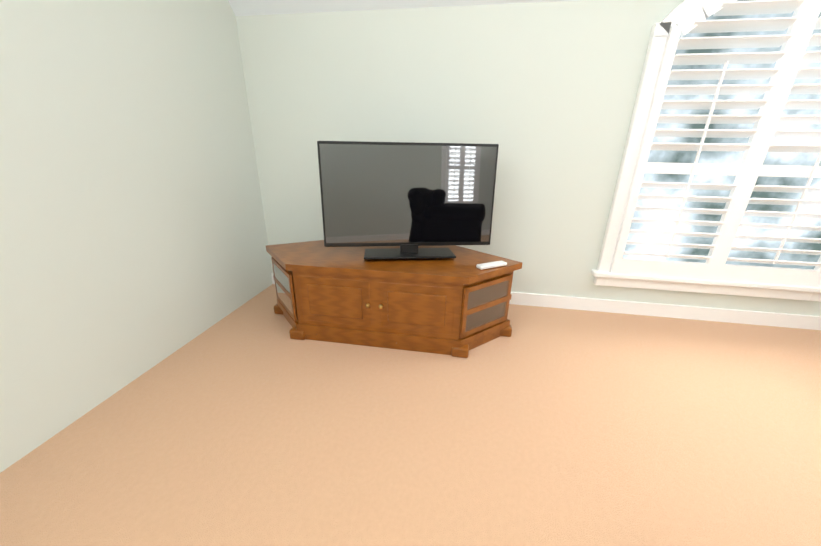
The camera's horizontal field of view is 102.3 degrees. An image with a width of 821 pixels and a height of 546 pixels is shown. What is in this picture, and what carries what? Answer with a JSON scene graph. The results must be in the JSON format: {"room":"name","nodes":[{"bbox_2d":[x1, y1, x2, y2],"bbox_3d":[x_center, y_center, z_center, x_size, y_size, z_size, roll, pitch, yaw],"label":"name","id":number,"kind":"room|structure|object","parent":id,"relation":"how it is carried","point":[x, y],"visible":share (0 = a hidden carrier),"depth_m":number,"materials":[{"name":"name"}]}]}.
{"room":"living room","nodes":[
{"label":"living room","id":0,"kind":"room"},
{"bbox_2d":[0,0,272,472],"bbox_3d":[-1.390,-0.444,0.448,0.001,2.550,3.800,4,21,9],"label":"wall","id":1,"kind":"structure","parent":0,"point":[133,239],"depth_m":1.40,"materials":[{"name":"white paint"}]},
{"bbox_2d":[228,0,579,15],"bbox_3d":[1.213,-1.078,-0.256,5.250,0.780,3.800,4,21,9],"label":"ceiling","id":2,"kind":"structure","parent":0,"point":[252,7],"depth_m":1.90,"materials":[{"name":"white paint"}]},
{"bbox_2d":[0,284,820,545],"bbox_3d":[2.650,0.904,0.674,8.100,0.001,4.600,4,21,9],"label":"floor","id":3,"kind":"structure","parent":0,"point":[250,422],"depth_m":1.24,"materials":[{"name":"carpet"}]},
{"bbox_2d":[266,240,521,357],"bbox_3d":[-0.138,0.092,2.028,1.524,0.460,0.647,4,21,9],"label":"stand","id":4,"kind":"object","parent":3,"relation":"on","point":[458,306],"visible":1,"depth_m":1.76,"materials":[{"name":"brown wood"}]},
{"bbox_2d":[317,141,498,258],"bbox_3d":[-0.005,-0.387,1.787,0.930,0.591,0.200,-1,18,-5],"label":"flat-screen tv","id":5,"kind":"object","parent":4,"relation":"on","point":[408,198],"visible":0.98,"depth_m":1.76,"materials":[{"name":"black plastic"}]},
{"bbox_2d":[476,260,506,269],"bbox_3d":[0.425,-0.042,1.730,0.170,0.018,0.045,-9,23,-24],"label":"remote control","id":6,"kind":"object","parent":4,"relation":"on","point":[482,266],"visible":1,"depth_m":1.71,"materials":[{"name":"white plastic"}]},
{"bbox_2d":[236,0,820,315],"bbox_3d":[1.508,-0.724,1.885,5.250,2.140,0.002,4,21,9],"label":"wall","id":7,"kind":"structure","parent":0,"point":[543,95],"depth_m":2.00,"materials":[{"name":"white paint"}]},
{"bbox_2d":[271,273,820,329],"bbox_3d":[1.491,0.235,2.245,5.250,0.090,0.015,4,21,9],"label":"baseboard","id":8,"kind":"structure","parent":7,"relation":"attached to","point":[811,322],"depth_m":2.18,"materials":[{"name":"white wood"}]},
{"bbox_2d":[591,0,820,301],"bbox_3d":[1.877,-0.683,1.794,1.350,1.740,0.076,4,21,9],"label":"window shutters","id":9,"kind":"object","parent":7,"relation":"attached to","point":[718,188],"visible":1,"depth_m":1.84,"materials":[{"name":"white wood"}]}
]}

